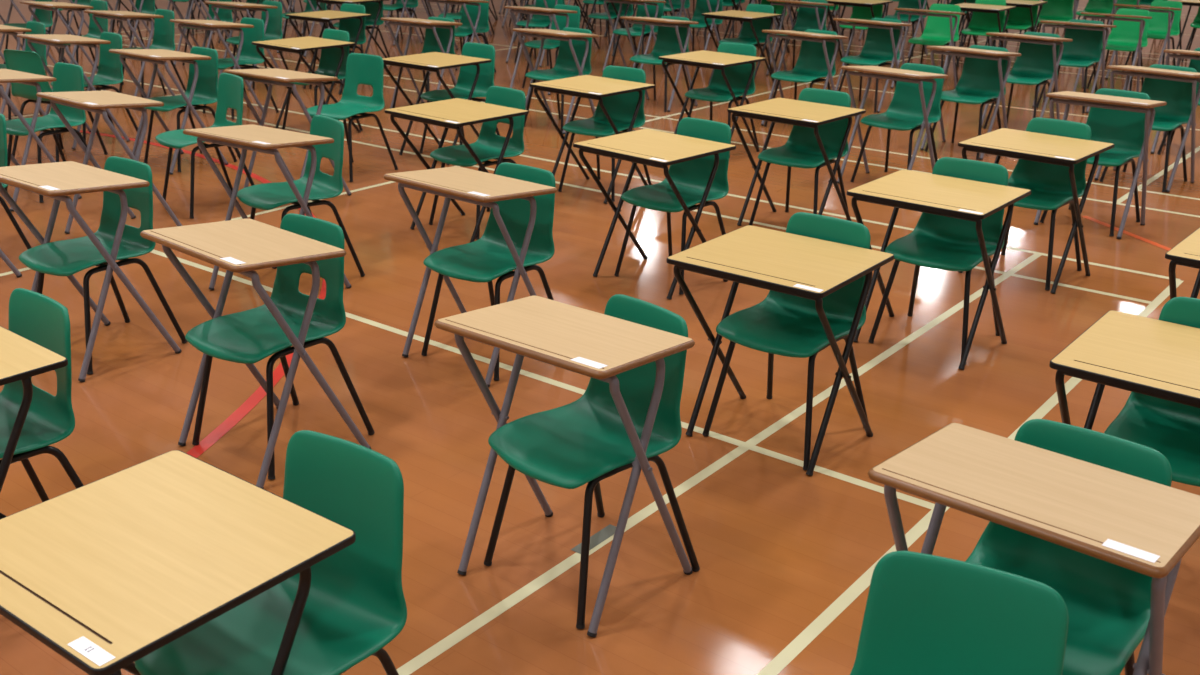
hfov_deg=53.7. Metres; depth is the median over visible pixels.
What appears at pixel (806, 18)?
chair
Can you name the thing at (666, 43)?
chair
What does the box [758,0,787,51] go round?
chair
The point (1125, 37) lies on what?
chair
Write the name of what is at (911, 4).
chair
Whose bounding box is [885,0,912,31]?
chair
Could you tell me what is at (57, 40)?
desk
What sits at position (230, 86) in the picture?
chair
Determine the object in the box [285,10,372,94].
desk
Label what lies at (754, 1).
desk
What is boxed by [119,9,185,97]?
chair
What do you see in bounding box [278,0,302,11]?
chair
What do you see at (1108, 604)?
chair
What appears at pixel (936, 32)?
chair
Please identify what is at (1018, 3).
desk
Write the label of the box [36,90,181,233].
desk
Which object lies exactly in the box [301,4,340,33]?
desk
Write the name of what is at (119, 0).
chair
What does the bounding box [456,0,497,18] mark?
chair
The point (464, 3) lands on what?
desk
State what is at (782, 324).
chair
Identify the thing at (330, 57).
chair
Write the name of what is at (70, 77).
chair
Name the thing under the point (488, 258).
chair
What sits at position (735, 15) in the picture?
desk
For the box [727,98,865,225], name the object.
desk
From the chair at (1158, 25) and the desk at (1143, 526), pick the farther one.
the chair at (1158, 25)
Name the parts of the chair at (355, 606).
leg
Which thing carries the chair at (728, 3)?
on the floor
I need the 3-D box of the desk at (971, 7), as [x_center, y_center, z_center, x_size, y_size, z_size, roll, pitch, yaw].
[4.205,-3.320,13.195,0.600,0.717,0.572,15,25,33]
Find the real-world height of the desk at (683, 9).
0.802 m
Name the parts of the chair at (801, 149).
leg, leg, leg, leg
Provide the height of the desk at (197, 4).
0.802 m
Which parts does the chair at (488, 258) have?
leg, leg, leg, leg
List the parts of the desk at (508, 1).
leg, leg, leg, leg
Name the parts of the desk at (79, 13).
leg, leg, leg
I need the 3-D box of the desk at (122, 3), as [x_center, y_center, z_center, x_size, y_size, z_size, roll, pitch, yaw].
[-6.455,-4.630,16.167,0.600,0.717,0.572,18,27,38]
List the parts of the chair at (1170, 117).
leg, leg, leg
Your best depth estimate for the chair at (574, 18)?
11.70 m
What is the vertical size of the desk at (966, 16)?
0.717 m
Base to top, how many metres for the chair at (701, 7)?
0.788 m
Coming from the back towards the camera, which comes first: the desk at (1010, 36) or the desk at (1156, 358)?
the desk at (1010, 36)
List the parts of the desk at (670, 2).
leg, leg, leg, leg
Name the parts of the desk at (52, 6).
rail, leg, leg, rail, leg, leg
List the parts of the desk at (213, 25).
leg, rail, leg, rail, leg, leg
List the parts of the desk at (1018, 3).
leg, leg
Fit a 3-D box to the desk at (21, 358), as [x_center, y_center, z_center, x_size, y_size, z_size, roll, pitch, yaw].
[-1.819,0.394,3.245,0.600,0.717,0.572,17,26,36]
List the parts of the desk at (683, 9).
leg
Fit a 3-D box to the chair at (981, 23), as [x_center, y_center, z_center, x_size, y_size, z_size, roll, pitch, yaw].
[4.289,-3.388,13.265,0.449,0.788,0.515,12,23,26]
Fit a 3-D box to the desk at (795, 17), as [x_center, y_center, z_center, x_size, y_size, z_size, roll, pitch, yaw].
[2.746,-4.140,15.274,0.600,0.717,0.572,17,26,36]
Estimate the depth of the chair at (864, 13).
13.78 m
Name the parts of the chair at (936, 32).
leg, leg, leg, leg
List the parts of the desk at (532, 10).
leg, leg, rail, rail, leg, leg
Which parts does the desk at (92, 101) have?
rail, leg, leg, leg, leg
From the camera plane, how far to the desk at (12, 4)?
12.37 m
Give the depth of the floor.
4.97 m
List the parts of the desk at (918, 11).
leg, leg, rail, leg, leg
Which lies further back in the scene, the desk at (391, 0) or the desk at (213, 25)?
the desk at (391, 0)
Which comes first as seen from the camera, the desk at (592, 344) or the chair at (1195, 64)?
the desk at (592, 344)
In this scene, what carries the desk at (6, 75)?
on the floor
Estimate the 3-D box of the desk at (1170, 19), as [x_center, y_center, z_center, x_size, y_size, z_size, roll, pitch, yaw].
[5.854,-3.188,12.795,0.587,0.802,0.483,17,26,36]
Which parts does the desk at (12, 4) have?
leg, leg, leg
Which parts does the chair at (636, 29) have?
leg, leg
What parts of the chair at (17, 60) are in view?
leg, seat frame, leg, leg, leg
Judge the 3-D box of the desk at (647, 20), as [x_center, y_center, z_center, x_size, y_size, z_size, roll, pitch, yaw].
[0.546,-2.517,10.820,0.587,0.802,0.483,15,25,33]
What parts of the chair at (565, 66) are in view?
leg, leg, leg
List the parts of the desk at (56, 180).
rail, leg, leg, leg, leg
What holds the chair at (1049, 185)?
on the floor
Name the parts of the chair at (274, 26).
leg, leg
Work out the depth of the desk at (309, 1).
13.68 m
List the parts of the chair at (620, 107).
leg, leg, leg, leg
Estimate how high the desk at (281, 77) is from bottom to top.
0.802 m
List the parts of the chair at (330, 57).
leg, leg, leg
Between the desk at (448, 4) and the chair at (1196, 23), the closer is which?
the chair at (1196, 23)
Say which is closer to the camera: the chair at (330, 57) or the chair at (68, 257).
the chair at (68, 257)
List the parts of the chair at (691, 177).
leg, leg, leg, leg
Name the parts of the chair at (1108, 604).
leg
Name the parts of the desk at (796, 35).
leg, leg, rail, rail, leg, leg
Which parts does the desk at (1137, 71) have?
leg, leg, rail, rail, leg, leg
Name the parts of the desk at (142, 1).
leg, leg, leg, leg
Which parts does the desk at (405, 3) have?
leg, leg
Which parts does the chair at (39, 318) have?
seat frame, leg, leg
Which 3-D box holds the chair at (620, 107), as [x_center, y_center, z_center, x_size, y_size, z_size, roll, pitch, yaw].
[0.034,-1.347,7.758,0.449,0.788,0.515,15,25,32]
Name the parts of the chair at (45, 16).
leg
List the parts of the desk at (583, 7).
leg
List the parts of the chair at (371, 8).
leg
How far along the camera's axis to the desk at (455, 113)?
6.63 m
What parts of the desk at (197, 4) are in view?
leg, leg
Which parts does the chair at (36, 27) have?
leg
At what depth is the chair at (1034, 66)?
10.08 m
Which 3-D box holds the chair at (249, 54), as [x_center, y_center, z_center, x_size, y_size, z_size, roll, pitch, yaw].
[-3.130,-2.316,10.156,0.449,0.788,0.515,17,26,36]
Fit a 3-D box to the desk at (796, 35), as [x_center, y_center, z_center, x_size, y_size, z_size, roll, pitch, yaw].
[1.710,-2.174,9.974,0.587,0.802,0.483,18,27,38]
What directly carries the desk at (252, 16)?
on the floor
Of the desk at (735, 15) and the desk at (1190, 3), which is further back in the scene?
the desk at (1190, 3)
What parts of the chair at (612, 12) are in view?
leg, leg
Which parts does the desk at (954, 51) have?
leg, leg, rail, rail, leg, leg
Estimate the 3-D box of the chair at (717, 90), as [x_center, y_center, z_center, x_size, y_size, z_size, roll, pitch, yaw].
[0.920,-1.820,9.030,0.449,0.788,0.515,15,25,33]
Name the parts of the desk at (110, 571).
leg, leg, leg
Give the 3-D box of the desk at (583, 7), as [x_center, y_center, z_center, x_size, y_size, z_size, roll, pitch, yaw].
[-0.036,-4.438,15.936,0.600,0.717,0.572,16,26,34]
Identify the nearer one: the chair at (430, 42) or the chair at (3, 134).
the chair at (3, 134)
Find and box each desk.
[0,0,55,63]
[0,25,44,115]
[0,69,81,211]
[0,161,181,381]
[0,249,21,277]
[0,326,67,518]
[0,450,355,674]
[17,34,129,149]
[20,1,108,85]
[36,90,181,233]
[47,0,88,35]
[84,10,174,96]
[105,0,152,47]
[109,49,227,174]
[110,1,154,26]
[140,218,370,488]
[167,0,214,33]
[170,0,218,65]
[170,19,266,114]
[183,124,351,289]
[204,1,278,89]
[218,0,258,42]
[224,68,350,204]
[252,36,360,132]
[277,0,324,56]
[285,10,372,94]
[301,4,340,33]
[316,0,387,57]
[368,0,422,45]
[381,18,461,108]
[383,52,491,164]
[383,166,556,386]
[385,0,429,25]
[385,98,528,242]
[427,0,488,73]
[434,296,694,636]
[437,3,484,49]
[447,4,491,37]
[499,0,526,13]
[502,0,535,27]
[504,6,576,94]
[506,0,556,66]
[513,0,544,41]
[513,28,598,133]
[530,75,654,203]
[568,0,605,22]
[573,129,735,298]
[574,0,629,55]
[577,0,622,36]
[602,0,665,72]
[620,17,698,111]
[630,0,671,24]
[656,0,691,40]
[658,50,765,151]
[666,225,893,475]
[669,0,719,50]
[696,0,742,37]
[702,10,780,83]
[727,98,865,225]
[732,0,789,55]
[753,0,792,29]
[761,30,847,125]
[766,0,833,74]
[788,5,838,43]
[826,0,892,58]
[829,8,862,39]
[833,18,910,112]
[837,66,948,183]
[847,169,1030,369]
[868,423,1199,674]
[884,0,927,57]
[891,8,964,88]
[920,46,1020,159]
[926,0,976,46]
[949,3,1015,66]
[958,128,1113,293]
[959,15,1007,36]
[982,32,1072,124]
[985,0,1047,45]
[1028,0,1078,31]
[1032,20,1116,112]
[1034,91,1166,238]
[1049,310,1199,429]
[1073,0,1116,29]
[1073,12,1151,91]
[1094,65,1199,191]
[1105,4,1180,78]
[1150,49,1199,153]
[1165,227,1199,298]
[1172,0,1199,61]
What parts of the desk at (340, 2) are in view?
rail, leg, leg, leg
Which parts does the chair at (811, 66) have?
leg, leg, leg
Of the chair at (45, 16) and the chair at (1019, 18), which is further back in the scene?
the chair at (1019, 18)
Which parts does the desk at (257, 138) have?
leg, leg, rail, leg, leg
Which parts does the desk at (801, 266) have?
leg, leg, rail, leg, leg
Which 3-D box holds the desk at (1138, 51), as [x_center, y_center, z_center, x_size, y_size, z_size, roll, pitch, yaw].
[5.124,-2.850,11.882,0.587,0.802,0.483,15,25,33]
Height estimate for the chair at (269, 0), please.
0.788 m
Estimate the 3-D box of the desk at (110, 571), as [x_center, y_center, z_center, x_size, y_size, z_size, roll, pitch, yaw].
[-0.884,0.727,2.415,0.600,0.717,0.572,16,25,34]
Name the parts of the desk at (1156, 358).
leg, leg, rail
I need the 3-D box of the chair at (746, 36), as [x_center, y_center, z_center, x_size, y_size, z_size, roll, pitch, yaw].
[1.488,-2.970,12.057,0.449,0.788,0.515,18,27,37]
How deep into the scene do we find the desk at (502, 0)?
18.40 m
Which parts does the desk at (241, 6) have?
leg, leg, rail, rail, leg, leg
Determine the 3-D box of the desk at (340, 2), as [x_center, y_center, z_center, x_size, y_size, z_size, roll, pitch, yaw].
[-2.692,-3.332,12.934,0.600,0.717,0.572,15,25,33]
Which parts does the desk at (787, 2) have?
leg, leg, rail, leg, leg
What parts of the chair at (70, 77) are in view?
leg, leg, seat frame, leg, leg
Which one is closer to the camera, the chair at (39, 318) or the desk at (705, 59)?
the chair at (39, 318)
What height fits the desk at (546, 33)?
0.802 m
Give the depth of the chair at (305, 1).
15.41 m
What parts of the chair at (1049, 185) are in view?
leg, leg, leg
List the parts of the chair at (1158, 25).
leg, leg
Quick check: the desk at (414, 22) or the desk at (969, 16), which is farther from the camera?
the desk at (969, 16)
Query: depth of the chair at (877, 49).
10.98 m
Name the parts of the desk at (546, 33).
leg, leg, rail, rail, leg, leg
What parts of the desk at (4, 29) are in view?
leg, leg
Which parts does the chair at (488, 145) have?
leg, leg, seat frame, leg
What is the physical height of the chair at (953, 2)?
0.788 m
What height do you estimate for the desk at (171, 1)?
0.802 m
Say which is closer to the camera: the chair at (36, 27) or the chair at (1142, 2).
the chair at (36, 27)
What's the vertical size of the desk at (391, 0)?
0.802 m
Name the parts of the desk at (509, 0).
leg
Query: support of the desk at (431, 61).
on the floor
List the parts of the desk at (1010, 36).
leg, leg, rail, rail, leg, leg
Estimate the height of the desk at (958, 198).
0.717 m
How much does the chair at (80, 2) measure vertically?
0.788 m
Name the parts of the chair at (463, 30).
leg, leg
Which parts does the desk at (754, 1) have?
leg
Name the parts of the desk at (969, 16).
leg, leg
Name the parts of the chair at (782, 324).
leg, leg, leg, leg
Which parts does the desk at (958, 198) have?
leg, leg, rail, leg, leg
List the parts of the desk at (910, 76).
leg, leg, rail, rail, leg, leg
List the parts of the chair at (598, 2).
leg, leg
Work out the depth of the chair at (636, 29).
12.79 m
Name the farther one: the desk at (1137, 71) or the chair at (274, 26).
the chair at (274, 26)
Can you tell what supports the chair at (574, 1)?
on the floor
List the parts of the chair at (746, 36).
leg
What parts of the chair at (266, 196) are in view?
leg, leg, seat frame, leg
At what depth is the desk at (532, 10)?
11.40 m
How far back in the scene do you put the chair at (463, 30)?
12.55 m
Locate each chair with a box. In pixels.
[0,21,46,119]
[0,113,31,248]
[0,288,83,501]
[3,0,64,63]
[3,49,107,161]
[5,62,92,201]
[19,156,186,373]
[49,0,90,46]
[51,32,140,141]
[58,0,123,84]
[112,0,155,46]
[116,0,157,26]
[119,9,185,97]
[135,430,406,674]
[143,46,236,171]
[155,73,254,217]
[168,0,208,34]
[182,0,237,65]
[185,213,374,479]
[198,0,243,17]
[203,17,278,118]
[225,0,264,41]
[226,0,288,88]
[237,115,364,276]
[252,0,297,25]
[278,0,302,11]
[281,0,326,56]
[282,29,362,130]
[303,0,331,34]
[303,53,397,181]
[309,3,365,93]
[333,1,389,57]
[375,0,424,43]
[390,0,430,23]
[392,17,455,107]
[419,42,499,152]
[421,162,555,379]
[429,86,525,238]
[438,5,488,44]
[451,4,494,34]
[455,0,495,72]
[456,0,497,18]
[484,294,699,628]
[509,0,533,28]
[514,0,562,65]
[522,0,564,32]
[522,4,579,87]
[524,27,593,131]
[558,66,651,200]
[573,1,595,22]
[581,0,624,36]
[588,0,636,51]
[611,0,665,69]
[614,117,730,293]
[630,16,691,111]
[644,0,689,41]
[685,42,758,157]
[690,0,722,51]
[702,212,870,469]
[703,0,744,37]
[719,4,773,73]
[749,88,850,225]
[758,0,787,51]
[764,29,837,126]
[772,0,827,71]
[792,5,838,43]
[835,4,882,59]
[838,18,901,112]
[840,5,864,38]
[850,551,1068,674]
[851,63,943,181]
[868,157,1008,364]
[884,0,926,56]
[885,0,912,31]
[907,4,960,81]
[924,45,1008,159]
[950,0,976,46]
[956,0,1005,66]
[965,419,1171,674]
[983,32,1060,128]
[993,0,1038,45]
[1001,117,1090,289]
[1035,0,1073,34]
[1037,19,1103,112]
[1040,88,1150,235]
[1076,0,1115,41]
[1086,8,1149,90]
[1099,64,1196,191]
[1101,0,1139,27]
[1104,297,1199,486]
[1122,0,1181,70]
[1139,0,1167,4]
[1157,48,1199,154]
[1181,6,1199,61]
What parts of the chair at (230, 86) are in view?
leg, leg, seat frame, leg, leg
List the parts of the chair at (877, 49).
leg, leg, leg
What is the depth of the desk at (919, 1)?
14.30 m
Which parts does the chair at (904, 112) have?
leg, leg, leg, leg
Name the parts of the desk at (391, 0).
leg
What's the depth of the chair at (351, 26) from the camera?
11.51 m
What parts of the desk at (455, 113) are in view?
rail, leg, leg, leg, leg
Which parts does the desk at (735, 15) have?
leg, leg, rail, leg, leg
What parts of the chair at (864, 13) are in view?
leg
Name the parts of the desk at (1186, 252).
leg, rail, leg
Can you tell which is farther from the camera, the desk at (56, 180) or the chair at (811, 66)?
the chair at (811, 66)
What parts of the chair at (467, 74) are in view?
leg, leg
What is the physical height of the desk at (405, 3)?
0.802 m
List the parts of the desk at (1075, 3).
leg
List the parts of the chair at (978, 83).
leg, leg, leg, leg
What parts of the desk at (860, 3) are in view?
leg, leg, rail, leg, leg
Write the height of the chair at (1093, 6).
0.788 m
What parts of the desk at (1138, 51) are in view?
leg, leg, rail, leg, leg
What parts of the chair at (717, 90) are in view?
leg, leg, leg, leg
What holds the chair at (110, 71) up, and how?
on the floor
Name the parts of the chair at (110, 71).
leg, seat frame, leg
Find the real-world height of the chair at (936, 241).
0.788 m
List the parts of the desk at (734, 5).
leg, leg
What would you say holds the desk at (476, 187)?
on the floor
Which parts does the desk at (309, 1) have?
leg, leg, leg, leg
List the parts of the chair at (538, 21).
leg, leg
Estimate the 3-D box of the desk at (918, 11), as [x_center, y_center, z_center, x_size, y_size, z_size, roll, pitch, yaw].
[3.308,-2.922,11.996,0.587,0.802,0.483,15,25,33]
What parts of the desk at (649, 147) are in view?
leg, leg, rail, leg, leg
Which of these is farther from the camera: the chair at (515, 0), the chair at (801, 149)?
the chair at (515, 0)
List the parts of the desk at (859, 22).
leg, leg, rail, rail, leg, leg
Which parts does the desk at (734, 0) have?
leg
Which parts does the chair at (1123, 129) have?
leg, leg, leg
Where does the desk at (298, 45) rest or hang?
on the floor
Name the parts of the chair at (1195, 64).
leg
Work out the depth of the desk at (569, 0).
17.38 m
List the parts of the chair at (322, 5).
leg, leg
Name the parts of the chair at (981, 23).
leg, leg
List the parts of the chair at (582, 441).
leg, leg, leg, seat frame, leg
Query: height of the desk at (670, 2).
0.802 m
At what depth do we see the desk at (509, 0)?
16.68 m
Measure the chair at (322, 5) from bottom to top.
0.788 m
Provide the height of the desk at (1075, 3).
0.802 m
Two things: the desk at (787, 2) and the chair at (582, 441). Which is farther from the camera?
the desk at (787, 2)
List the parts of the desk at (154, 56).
rail, leg, leg, rail, leg, leg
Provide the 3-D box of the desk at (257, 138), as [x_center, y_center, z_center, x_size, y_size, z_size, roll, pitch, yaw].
[-1.605,-0.612,5.758,0.587,0.802,0.483,14,25,31]
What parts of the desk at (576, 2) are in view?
leg, leg, leg, leg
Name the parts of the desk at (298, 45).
rail, leg, leg, leg, leg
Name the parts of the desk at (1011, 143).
leg, leg, rail, leg, leg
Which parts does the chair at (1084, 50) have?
leg, leg, leg, leg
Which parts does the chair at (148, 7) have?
leg, leg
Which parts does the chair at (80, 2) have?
leg, leg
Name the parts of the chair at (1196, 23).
leg, leg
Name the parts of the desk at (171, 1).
leg, leg, leg, leg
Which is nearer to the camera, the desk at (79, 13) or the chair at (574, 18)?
the chair at (574, 18)
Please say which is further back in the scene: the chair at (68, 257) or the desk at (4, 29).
the desk at (4, 29)
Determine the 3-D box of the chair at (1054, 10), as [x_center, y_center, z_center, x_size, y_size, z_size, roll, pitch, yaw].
[5.559,-3.849,14.521,0.449,0.788,0.515,11,23,25]
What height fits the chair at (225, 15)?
0.788 m
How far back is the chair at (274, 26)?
11.65 m
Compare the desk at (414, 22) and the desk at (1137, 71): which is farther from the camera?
the desk at (414, 22)
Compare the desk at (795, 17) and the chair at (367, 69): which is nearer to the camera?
the chair at (367, 69)
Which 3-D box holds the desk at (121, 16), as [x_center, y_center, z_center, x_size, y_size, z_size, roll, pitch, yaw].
[-4.203,-2.522,10.635,0.587,0.802,0.483,16,26,34]
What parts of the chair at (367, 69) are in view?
leg, leg, seat frame, leg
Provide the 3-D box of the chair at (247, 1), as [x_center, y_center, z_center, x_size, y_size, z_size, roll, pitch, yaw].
[-4.336,-4.021,14.557,0.449,0.788,0.515,14,25,31]
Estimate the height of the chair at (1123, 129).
0.788 m
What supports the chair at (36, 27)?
on the floor
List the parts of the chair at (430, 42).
leg, leg, leg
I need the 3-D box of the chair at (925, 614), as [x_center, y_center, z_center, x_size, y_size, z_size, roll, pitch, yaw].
[0.559,0.847,2.053,0.449,0.788,0.515,10,23,23]
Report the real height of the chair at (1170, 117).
0.788 m
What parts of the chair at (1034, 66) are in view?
leg, leg, leg, leg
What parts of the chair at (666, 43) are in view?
leg, leg, leg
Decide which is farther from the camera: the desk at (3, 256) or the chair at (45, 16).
the chair at (45, 16)
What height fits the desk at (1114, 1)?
0.802 m
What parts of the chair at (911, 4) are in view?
leg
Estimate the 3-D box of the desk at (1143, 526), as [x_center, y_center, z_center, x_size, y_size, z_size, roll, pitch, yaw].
[0.914,0.652,2.565,0.587,0.802,0.483,17,26,37]
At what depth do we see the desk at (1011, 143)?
6.00 m
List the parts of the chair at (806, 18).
leg, leg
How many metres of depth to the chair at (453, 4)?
15.78 m
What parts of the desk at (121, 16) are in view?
rail, leg, leg, rail, leg, leg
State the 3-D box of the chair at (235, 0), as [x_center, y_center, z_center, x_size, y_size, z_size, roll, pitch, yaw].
[-5.522,-5.009,17.086,0.449,0.788,0.515,13,24,29]
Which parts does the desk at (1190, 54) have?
leg, leg, rail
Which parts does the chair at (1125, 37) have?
leg, leg, leg, leg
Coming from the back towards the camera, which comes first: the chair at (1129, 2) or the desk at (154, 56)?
the chair at (1129, 2)
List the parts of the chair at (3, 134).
leg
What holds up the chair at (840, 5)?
on the floor
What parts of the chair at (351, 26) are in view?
leg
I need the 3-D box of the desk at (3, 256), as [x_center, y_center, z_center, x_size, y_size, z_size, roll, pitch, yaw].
[-3.298,-0.682,5.870,0.587,0.802,0.483,17,26,36]
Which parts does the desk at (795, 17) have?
leg, leg, leg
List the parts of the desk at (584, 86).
leg, leg, rail, leg, leg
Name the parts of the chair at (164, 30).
leg, leg, leg, leg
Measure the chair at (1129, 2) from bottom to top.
0.788 m
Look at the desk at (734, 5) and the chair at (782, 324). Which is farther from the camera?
the desk at (734, 5)
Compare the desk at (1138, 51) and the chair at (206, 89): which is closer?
the chair at (206, 89)
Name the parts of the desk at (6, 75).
leg, leg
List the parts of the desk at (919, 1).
leg, leg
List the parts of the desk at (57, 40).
rail, leg, leg, rail, leg, leg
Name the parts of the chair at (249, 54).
leg, seat frame, leg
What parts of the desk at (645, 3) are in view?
leg, leg, rail, leg, leg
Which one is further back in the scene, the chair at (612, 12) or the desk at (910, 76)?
the chair at (612, 12)
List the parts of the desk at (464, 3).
leg, leg, rail, rail, leg, leg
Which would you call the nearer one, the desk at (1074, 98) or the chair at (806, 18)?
the desk at (1074, 98)
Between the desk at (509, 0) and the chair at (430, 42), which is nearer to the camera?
the chair at (430, 42)
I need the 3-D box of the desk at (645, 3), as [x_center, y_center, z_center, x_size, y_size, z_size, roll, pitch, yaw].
[0.359,-3.245,12.714,0.587,0.802,0.483,17,26,36]
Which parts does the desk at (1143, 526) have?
leg, leg, leg, leg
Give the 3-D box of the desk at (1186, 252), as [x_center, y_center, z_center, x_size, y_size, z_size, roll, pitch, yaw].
[2.414,0.031,4.371,0.600,0.717,0.572,17,26,36]
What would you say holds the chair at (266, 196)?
on the floor
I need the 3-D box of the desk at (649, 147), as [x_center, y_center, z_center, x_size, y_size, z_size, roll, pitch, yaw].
[0.268,-0.622,5.984,0.600,0.717,0.572,19,27,39]
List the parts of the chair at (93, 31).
leg, leg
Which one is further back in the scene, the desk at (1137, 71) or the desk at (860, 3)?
the desk at (860, 3)
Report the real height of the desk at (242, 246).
0.802 m
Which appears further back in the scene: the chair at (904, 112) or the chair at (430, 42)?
the chair at (430, 42)
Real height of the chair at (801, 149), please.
0.788 m
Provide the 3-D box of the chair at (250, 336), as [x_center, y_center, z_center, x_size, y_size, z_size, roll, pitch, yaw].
[-1.155,0.010,4.167,0.449,0.788,0.515,16,26,34]
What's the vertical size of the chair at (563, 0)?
0.788 m
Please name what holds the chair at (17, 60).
on the floor
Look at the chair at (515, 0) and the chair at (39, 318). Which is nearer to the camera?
the chair at (39, 318)
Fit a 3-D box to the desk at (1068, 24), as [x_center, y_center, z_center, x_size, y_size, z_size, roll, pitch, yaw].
[4.420,-2.551,11.072,0.587,0.802,0.483,15,25,33]
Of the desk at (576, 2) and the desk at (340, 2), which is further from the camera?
the desk at (576, 2)
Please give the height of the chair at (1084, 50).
0.788 m
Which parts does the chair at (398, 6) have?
leg, leg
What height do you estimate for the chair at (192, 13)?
0.788 m
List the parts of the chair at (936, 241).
leg, leg, leg, leg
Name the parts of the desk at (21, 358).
leg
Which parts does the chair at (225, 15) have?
leg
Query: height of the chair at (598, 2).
0.788 m
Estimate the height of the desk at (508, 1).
0.802 m
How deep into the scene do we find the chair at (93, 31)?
11.51 m
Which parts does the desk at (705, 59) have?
leg, leg, rail, leg, leg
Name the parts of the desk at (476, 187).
leg, leg, rail, leg, leg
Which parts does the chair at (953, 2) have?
leg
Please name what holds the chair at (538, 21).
on the floor
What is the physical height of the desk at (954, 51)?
0.802 m
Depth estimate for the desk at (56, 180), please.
4.77 m
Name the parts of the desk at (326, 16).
leg, rail, leg, leg, leg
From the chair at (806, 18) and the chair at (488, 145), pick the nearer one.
the chair at (488, 145)
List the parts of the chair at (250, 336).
leg, leg, leg, seat frame, leg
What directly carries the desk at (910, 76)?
on the floor
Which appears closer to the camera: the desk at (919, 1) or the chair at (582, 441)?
the chair at (582, 441)
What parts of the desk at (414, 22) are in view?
leg, leg, rail, rail, leg, leg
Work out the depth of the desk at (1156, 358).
3.28 m
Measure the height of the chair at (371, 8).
0.788 m
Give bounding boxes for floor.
[0,0,1199,674]
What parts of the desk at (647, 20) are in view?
leg, leg, rail, rail, leg, leg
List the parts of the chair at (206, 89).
leg, leg, seat frame, leg, leg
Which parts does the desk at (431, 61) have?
rail, leg, leg, leg, leg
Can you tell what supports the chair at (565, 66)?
on the floor
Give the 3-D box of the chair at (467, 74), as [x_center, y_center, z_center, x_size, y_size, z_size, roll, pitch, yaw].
[-1.042,-1.758,8.788,0.449,0.788,0.515,17,26,36]
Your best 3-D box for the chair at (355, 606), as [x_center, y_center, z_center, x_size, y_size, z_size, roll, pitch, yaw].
[-0.668,0.661,2.488,0.449,0.788,0.515,14,24,30]
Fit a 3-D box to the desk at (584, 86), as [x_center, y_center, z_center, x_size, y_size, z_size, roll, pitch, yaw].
[-0.049,-1.287,7.708,0.600,0.717,0.572,18,27,37]
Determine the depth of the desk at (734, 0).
15.84 m
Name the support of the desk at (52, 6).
on the floor
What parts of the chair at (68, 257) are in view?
leg, leg, seat frame, leg, leg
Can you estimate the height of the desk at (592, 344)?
0.802 m
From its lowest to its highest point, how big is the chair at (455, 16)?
0.788 m
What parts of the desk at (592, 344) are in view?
leg, leg, rail, leg, leg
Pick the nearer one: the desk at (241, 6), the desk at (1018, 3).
the desk at (241, 6)
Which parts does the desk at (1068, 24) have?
leg, leg, rail, leg, leg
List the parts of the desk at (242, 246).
leg, leg, leg, leg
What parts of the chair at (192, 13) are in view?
leg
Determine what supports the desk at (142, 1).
on the floor
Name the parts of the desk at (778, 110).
leg, leg, rail, leg, leg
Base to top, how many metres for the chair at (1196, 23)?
0.788 m
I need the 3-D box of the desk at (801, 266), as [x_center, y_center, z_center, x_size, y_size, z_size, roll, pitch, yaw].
[0.628,0.050,4.247,0.600,0.717,0.572,16,26,34]
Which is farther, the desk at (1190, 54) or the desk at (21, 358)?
the desk at (1190, 54)
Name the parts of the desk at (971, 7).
leg, rail, leg, leg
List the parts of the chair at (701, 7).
leg, leg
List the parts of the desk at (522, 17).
leg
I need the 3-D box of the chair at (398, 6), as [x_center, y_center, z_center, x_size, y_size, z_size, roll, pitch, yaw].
[-2.538,-4.103,14.845,0.449,0.788,0.515,17,26,36]
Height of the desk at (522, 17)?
0.717 m
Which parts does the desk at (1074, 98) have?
leg, leg, rail, rail, leg, leg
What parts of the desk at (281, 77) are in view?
leg, rail, leg, leg, leg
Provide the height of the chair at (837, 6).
0.788 m
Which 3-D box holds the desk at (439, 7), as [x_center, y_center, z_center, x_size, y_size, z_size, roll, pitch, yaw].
[-1.667,-3.754,13.958,0.587,0.802,0.483,17,26,36]
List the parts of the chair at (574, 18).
leg, leg, leg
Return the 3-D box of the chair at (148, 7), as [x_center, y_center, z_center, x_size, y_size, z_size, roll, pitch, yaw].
[-5.337,-3.646,13.535,0.449,0.788,0.515,15,25,33]
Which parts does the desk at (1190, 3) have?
leg, leg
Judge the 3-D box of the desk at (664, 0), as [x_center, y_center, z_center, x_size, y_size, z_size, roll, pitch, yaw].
[0.722,-4.729,16.725,0.600,0.717,0.572,16,26,34]
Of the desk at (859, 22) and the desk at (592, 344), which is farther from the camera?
the desk at (859, 22)
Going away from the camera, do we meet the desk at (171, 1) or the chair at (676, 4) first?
the desk at (171, 1)
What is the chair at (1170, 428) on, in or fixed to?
on the floor
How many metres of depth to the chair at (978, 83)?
9.16 m
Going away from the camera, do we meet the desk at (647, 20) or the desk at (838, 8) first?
the desk at (647, 20)
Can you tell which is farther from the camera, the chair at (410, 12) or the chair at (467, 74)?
the chair at (410, 12)
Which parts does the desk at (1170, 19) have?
leg, leg, rail, leg, leg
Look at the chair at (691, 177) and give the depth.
6.07 m
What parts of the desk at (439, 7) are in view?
leg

